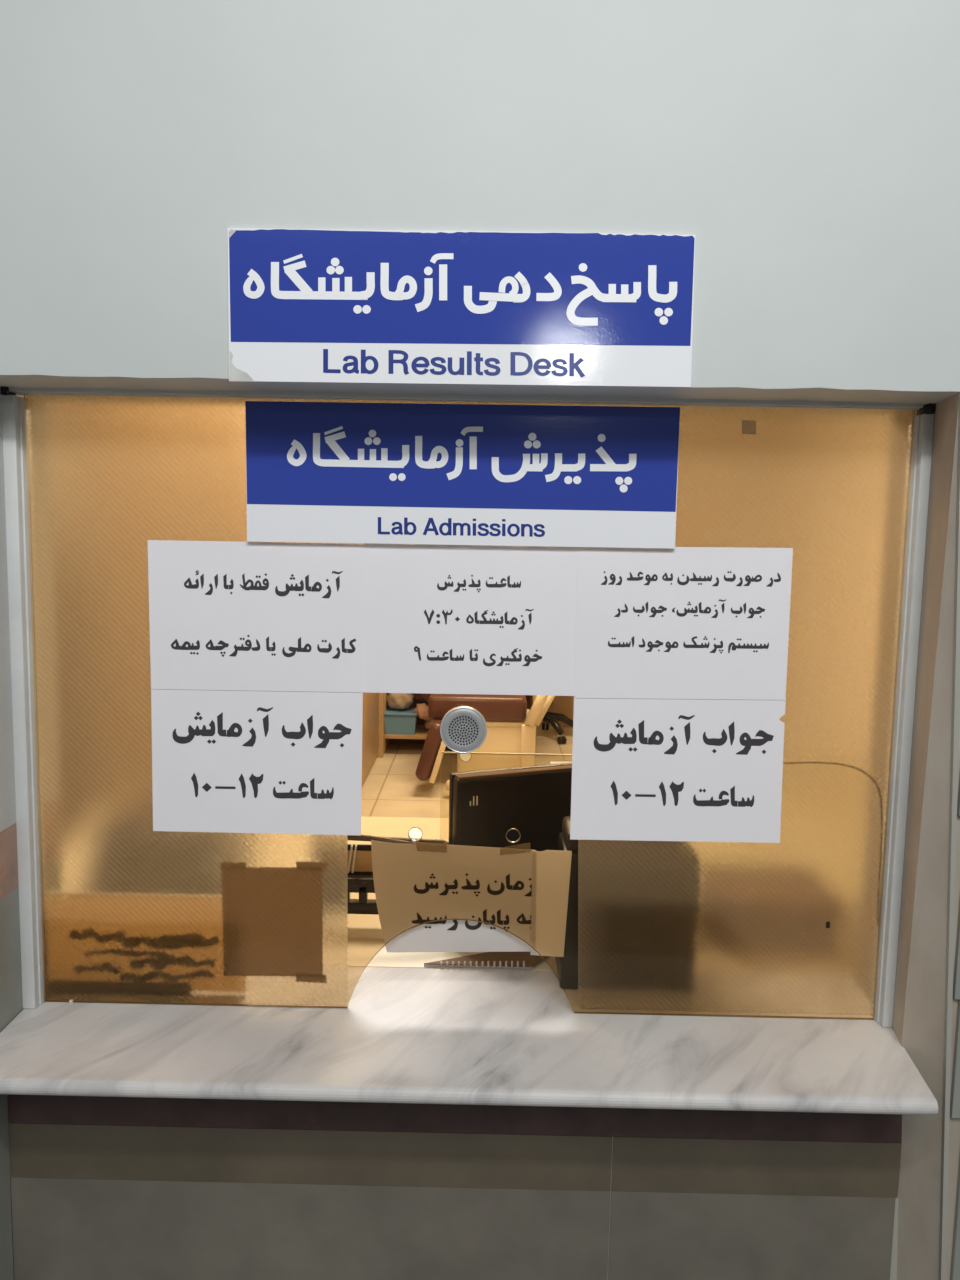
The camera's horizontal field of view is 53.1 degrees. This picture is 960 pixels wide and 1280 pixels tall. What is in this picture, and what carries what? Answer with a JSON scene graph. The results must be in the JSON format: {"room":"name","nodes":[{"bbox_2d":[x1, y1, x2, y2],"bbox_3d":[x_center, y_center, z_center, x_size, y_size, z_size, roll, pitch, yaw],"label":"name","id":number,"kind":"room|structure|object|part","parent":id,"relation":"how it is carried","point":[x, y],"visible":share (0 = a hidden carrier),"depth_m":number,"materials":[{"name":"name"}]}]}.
{"room":"hospital corridor","nodes":[
{"label":"hospital corridor","id":0,"kind":"room"},
{"bbox_2d":[7,1094,901,1279],"bbox_3d":[-0.042,0.996,1.503,1.318,0.846,0.195,1,6,0],"label":"wall","id":1,"kind":"structure","parent":0,"point":[103,1188],"depth_m":1.38,"materials":[{"name":"grey tile"}]},
{"bbox_2d":[0,967,937,1114],"bbox_3d":[-0.035,0.569,1.399,1.277,0.022,0.348,1,6,0],"label":"countertop","id":2,"kind":"structure","parent":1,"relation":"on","point":[403,1035],"depth_m":1.32,"materials":[{"name":"stone"}]},
{"bbox_2d":[555,816,577,988],"bbox_3d":[0.233,0.420,1.546,0.210,0.250,0.110,1,6,0],"label":"printer","id":3,"kind":"object","parent":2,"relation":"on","point":[567,966],"visible":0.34,"depth_m":1.50,"materials":[{"name":"black plastic"}]},
{"bbox_3d":[0.222,0.310,1.533,0.176,0.030,0.101,1,6,0],"label":"lid","id":4,"kind":"part","parent":3,"relation":"part of","materials":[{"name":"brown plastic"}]},
{"bbox_2d":[361,721,572,817],"bbox_3d":[0.132,1.059,5.058,4.900,0.050,6.900,1,6,0],"label":"floor","id":5,"kind":"structure","parent":0,"point":[391,788],"depth_m":6.13,"materials":[{"name":"tile"}]},
{"bbox_2d":[362,693,383,785],"bbox_3d":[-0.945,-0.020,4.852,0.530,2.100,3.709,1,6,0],"label":"tall cabinet","id":6,"kind":"object","parent":5,"relation":"on","point":[373,703],"visible":0.06,"depth_m":6.31,"materials":[{"name":"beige wood"}]},
{"bbox_3d":[-0.930,-0.221,6.675,0.530,2.100,0.040,1,6,0],"label":"post","id":7,"kind":"part","parent":6,"relation":"part of","materials":[{"name":"brown wood"}]},
{"bbox_2d":[445,779,449,790],"bbox_3d":[-0.169,0.894,5.772,0.084,0.110,0.084,1,6,0],"label":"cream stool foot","id":8,"kind":"object","parent":5,"relation":"on","point":[447,782],"visible":0.18,"depth_m":5.75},
{"bbox_2d":[348,816,556,970],"bbox_3d":[0.115,0.928,2.036,2.100,0.870,0.838,1,6,0],"label":"office desk","id":9,"kind":"object","parent":5,"relation":"on","point":[365,935],"visible":0.02,"depth_m":1.70,"materials":[{"name":"beige laminate"}]},
{"bbox_2d":[348,835,448,914],"bbox_3d":[-0.179,0.430,1.742,0.250,0.174,0.060,1,6,0],"label":"document tray","id":10,"kind":"object","parent":9,"relation":"on","point":[362,883],"visible":0.23,"depth_m":1.72,"materials":[{"name":"brown plastic"}]},
{"bbox_2d":[348,844,372,872],"bbox_3d":[-0.184,0.398,1.744,0.192,0.052,0.020,1,6,0],"label":"document folder","id":11,"kind":"object","parent":10,"relation":"in","point":[359,861],"visible":0.2,"depth_m":1.75,"materials":[{"name":"brown cardboard"}]},
{"bbox_2d":[424,952,551,969],"bbox_3d":[0.019,0.529,1.600,0.221,0.015,0.067,1,6,0],"label":"spiral notebook","id":12,"kind":"object","parent":9,"relation":"on","point":[489,960],"visible":0.99,"depth_m":1.59,"materials":[{"name":"white paper"}]},
{"bbox_2d":[440,752,571,796],"bbox_3d":[0.448,0.369,1.873,1.053,0.287,0.007,1,6,0],"label":"screen","id":13,"kind":"object","parent":9,"relation":"on","point":[441,752],"visible":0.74,"depth_m":1.86,"materials":[{"name":"black plastic"}]},
{"bbox_2d":[449,763,571,850],"bbox_3d":[0.100,0.369,1.753,0.362,0.302,0.141,-2,7,-23],"label":"computer monitor","id":14,"kind":"object","parent":9,"relation":"on","point":[534,801],"visible":0.3,"depth_m":1.65,"materials":[{"name":"black plastic"}]},
{"bbox_2d":[550,761,571,763],"bbox_3d":[0.215,0.373,1.858,0.164,0.275,0.026,1,6,0],"label":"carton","id":15,"kind":"object","parent":9,"relation":"on","point":[551,762],"visible":0.06,"depth_m":1.84,"materials":[{"name":"white"}]},
{"bbox_2d":[384,693,536,757],"bbox_3d":[-0.151,0.460,7.005,1.110,0.703,0.400,1,6,0],"label":"open shelf unit","id":16,"kind":"object","parent":5,"relation":"on","point":[421,733],"visible":0.18,"depth_m":7.00,"materials":[{"name":"brown wood"}]},
{"bbox_3d":[-0.691,0.450,7.009,0.030,0.703,0.400,1,6,0],"label":"panel","id":17,"kind":"part","parent":16,"relation":"part of","materials":[{"name":"brown wood"}]},
{"bbox_2d":[384,707,417,734],"bbox_3d":[-0.567,0.585,6.949,0.244,0.153,0.262,1,6,0],"label":"storage bin","id":18,"kind":"object","parent":16,"relation":"on","point":[397,721],"visible":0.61,"depth_m":6.83,"materials":[{"name":"blue plastic"}]},
{"bbox_2d":[386,693,413,708],"bbox_3d":[-0.579,0.411,6.946,0.202,0.169,0.193,1,6,0],"label":"folded cloth","id":19,"kind":"object","parent":18,"relation":"on","point":[395,700],"visible":0.7,"depth_m":6.88,"materials":[{"name":"beige fabric"}]},
{"bbox_2d":[413,693,429,702],"bbox_3d":[-0.391,0.384,7.086,0.213,0.146,0.198,1,6,0],"label":"folded cloth","id":20,"kind":"object","parent":16,"relation":"on","point":[418,697],"visible":0.27,"depth_m":7.02,"materials":[{"name":"brown fabric"}]},
{"bbox_2d":[424,719,434,728],"bbox_3d":[-0.343,0.603,6.967,0.123,0.078,0.195,1,6,0],"label":"folded cloth","id":21,"kind":"object","parent":16,"relation":"on","point":[427,724],"visible":0.28,"depth_m":6.91,"materials":[{"name":"brown fabric"}]},
{"bbox_2d":[413,703,429,720],"bbox_3d":[-0.405,0.516,6.905,0.151,0.121,0.198,1,6,0],"label":"folded cloth","id":22,"kind":"object","parent":21,"relation":"on","point":[421,709],"visible":0.8,"depth_m":6.84,"materials":[{"name":"orange fabric"}]},
{"bbox_3d":[0.389,0.471,7.002,0.030,0.703,0.400,1,6,0],"label":"panel","id":23,"kind":"part","parent":16,"relation":"part of","materials":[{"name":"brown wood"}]},
{"bbox_2d":[415,694,554,783],"bbox_3d":[0.081,0.325,6.136,0.919,1.170,0.896,1,6,0],"label":"chair","id":24,"kind":"object","parent":5,"relation":"on","point":[511,728],"visible":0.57,"depth_m":6.00,"materials":[{"name":"brown leather"}]},
{"bbox_3d":[0.092,0.879,6.291,0.564,0.034,0.610,1,6,0],"label":"foot plate","id":25,"kind":"part","parent":24,"relation":"part of","materials":[{"name":"beige wood"}]},
{"bbox_2d":[428,694,526,721],"bbox_3d":[-0.013,0.403,6.269,0.618,0.159,0.550,1,6,0],"label":"seat cushion","id":26,"kind":"object","parent":24,"relation":"on","point":[494,708],"depth_m":6.00,"materials":[{"name":"brown leather"}]},
{"bbox_3d":[0.046,0.508,6.270,0.576,0.044,0.470,1,6,0],"label":"seat frame","id":27,"kind":"part","parent":24,"relation":"part of","materials":[{"name":"beige wood"}]},
{"bbox_3d":[0.369,0.385,5.957,0.180,0.304,0.062,1,6,0],"label":"arm post","id":28,"kind":"part","parent":24,"relation":"part of","materials":[{"name":"beige wood"}]},
{"bbox_3d":[0.445,0.407,6.291,0.189,0.315,0.045,1,6,0],"label":"arm post","id":29,"kind":"part","parent":24,"relation":"part of","materials":[{"name":"beige wood"}]},
{"bbox_2d":[542,712,572,743],"bbox_3d":[0.513,0.241,7.522,0.598,1.049,0.595,1,6,0],"label":"office chair","id":30,"kind":"object","parent":5,"relation":"on","point":[552,718],"visible":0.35,"depth_m":7.46,"materials":[{"name":"black plastic"}]},
{"bbox_3d":[0.553,0.644,7.434,0.180,0.140,0.270,1,6,0],"label":"arm","id":31,"kind":"part","parent":30,"relation":"part of","materials":[{"name":"black plastic"}]},
{"bbox_3d":[0.632,0.629,7.581,0.286,0.141,0.071,0,6,-12],"label":"arm","id":32,"kind":"part","parent":30,"relation":"part of","materials":[{"name":"black plastic"}]},
{"bbox_2d":[548,696,573,726],"bbox_3d":[1.155,-0.232,8.046,1.100,1.900,0.449,1,6,0],"label":"tall cabinet","id":33,"kind":"object","parent":5,"relation":"on","point":[564,705],"visible":0.02,"depth_m":7.93,"materials":[{"name":"orange wood"}]},
{"bbox_2d":[0,0,959,1279],"bbox_3d":[-0.021,-0.047,1.361,4.400,2.950,0.250,1,6,0],"label":"wall","id":34,"kind":"structure","parent":0,"point":[809,150],"depth_m":1.18,"materials":[{"name":"paint"}]},
{"bbox_2d":[228,228,694,387],"bbox_3d":[-0.024,-0.411,1.192,0.578,0.186,0.005,1,6,0],"label":"sign board","id":35,"kind":"object","parent":34,"relation":"attached to","point":[305,305],"visible":1,"depth_m":1.19,"materials":[{"name":"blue plastic"}]},
{"bbox_2d":[0,386,935,1026],"bbox_3d":[-0.026,0.102,1.381,1.279,0.908,0.046,1,6,0],"label":"window","id":36,"kind":"structure","parent":34,"relation":"in","point":[114,907],"depth_m":1.39,"materials":[{"name":"glass"}]},
{"bbox_2d":[148,540,364,691],"bbox_3d":[-0.318,-0.033,1.366,0.307,0.213,0.001,1,6,0],"label":"paper notice","id":37,"kind":"object","parent":36,"relation":"attached to","point":[224,615],"visible":1,"depth_m":1.37,"materials":[{"name":"grey paper"}]},
{"bbox_2d":[151,689,362,834],"bbox_3d":[-0.323,0.176,1.390,0.306,0.215,0.001,1,6,0],"label":"paper notice","id":38,"kind":"object","parent":36,"relation":"attached to","point":[224,761],"visible":1,"depth_m":1.39,"materials":[{"name":"grey paper"}]},
{"bbox_2d":[371,840,535,951],"bbox_3d":[-0.039,0.384,1.428,0.247,0.178,0.011,1,6,0],"label":"paper notice","id":39,"kind":"object","parent":36,"relation":"attached to","point":[415,884],"visible":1,"depth_m":1.43,"materials":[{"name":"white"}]},
{"bbox_2d":[245,401,679,548],"bbox_3d":[-0.026,-0.229,1.335,0.600,0.195,0.005,1,6,0],"label":"sign board","id":40,"kind":"object","parent":36,"relation":"attached to","point":[317,472],"visible":1,"depth_m":1.33,"materials":[{"name":"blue plastic"}]},
{"bbox_2d":[440,706,486,752],"bbox_3d":[-0.024,0.128,1.382,0.067,0.067,0.022,1,6,0],"label":"grille","id":41,"kind":"object","parent":36,"relation":"attached to","point":[463,729],"visible":1,"depth_m":1.37,"materials":[{"name":"white metal"}]},
{"bbox_2d":[363,543,576,695],"bbox_3d":[-0.013,-0.029,1.364,0.307,0.216,0.001,1,6,0],"label":"paper notice","id":42,"kind":"object","parent":36,"relation":"attached to","point":[439,619],"visible":1,"depth_m":1.36,"materials":[{"name":"grey paper"}]},
{"bbox_2d":[530,849,571,956],"bbox_3d":[0.105,0.392,1.426,0.058,0.167,0.006,1,6,0],"label":"blank paper","id":43,"kind":"object","parent":36,"relation":"attached to","point":[551,869],"visible":1,"depth_m":1.42,"materials":[{"name":"white paper"}]},
{"bbox_2d":[570,696,785,842],"bbox_3d":[0.286,0.187,1.386,0.306,0.215,0.001,1,6,0],"label":"paper notice","id":44,"kind":"object","parent":36,"relation":"attached to","point":[692,770],"visible":1,"depth_m":1.39,"materials":[{"name":"grey paper"}]},
{"bbox_2d":[575,547,792,699],"bbox_3d":[0.287,-0.023,1.362,0.304,0.220,0.001,1,6,0],"label":"paper notice","id":45,"kind":"object","parent":36,"relation":"attached to","point":[679,622],"visible":1,"depth_m":1.36,"materials":[{"name":"grey paper"}]},
{"bbox_2d":[938,395,959,1279],"bbox_3d":[1.376,0.584,1.293,1.582,1.762,0.008,1,6,0],"label":"trim","id":46,"kind":"structure","parent":34,"relation":"attached to","point":[952,989],"depth_m":1.28,"materials":[{"name":"grey metal"}]}
]}

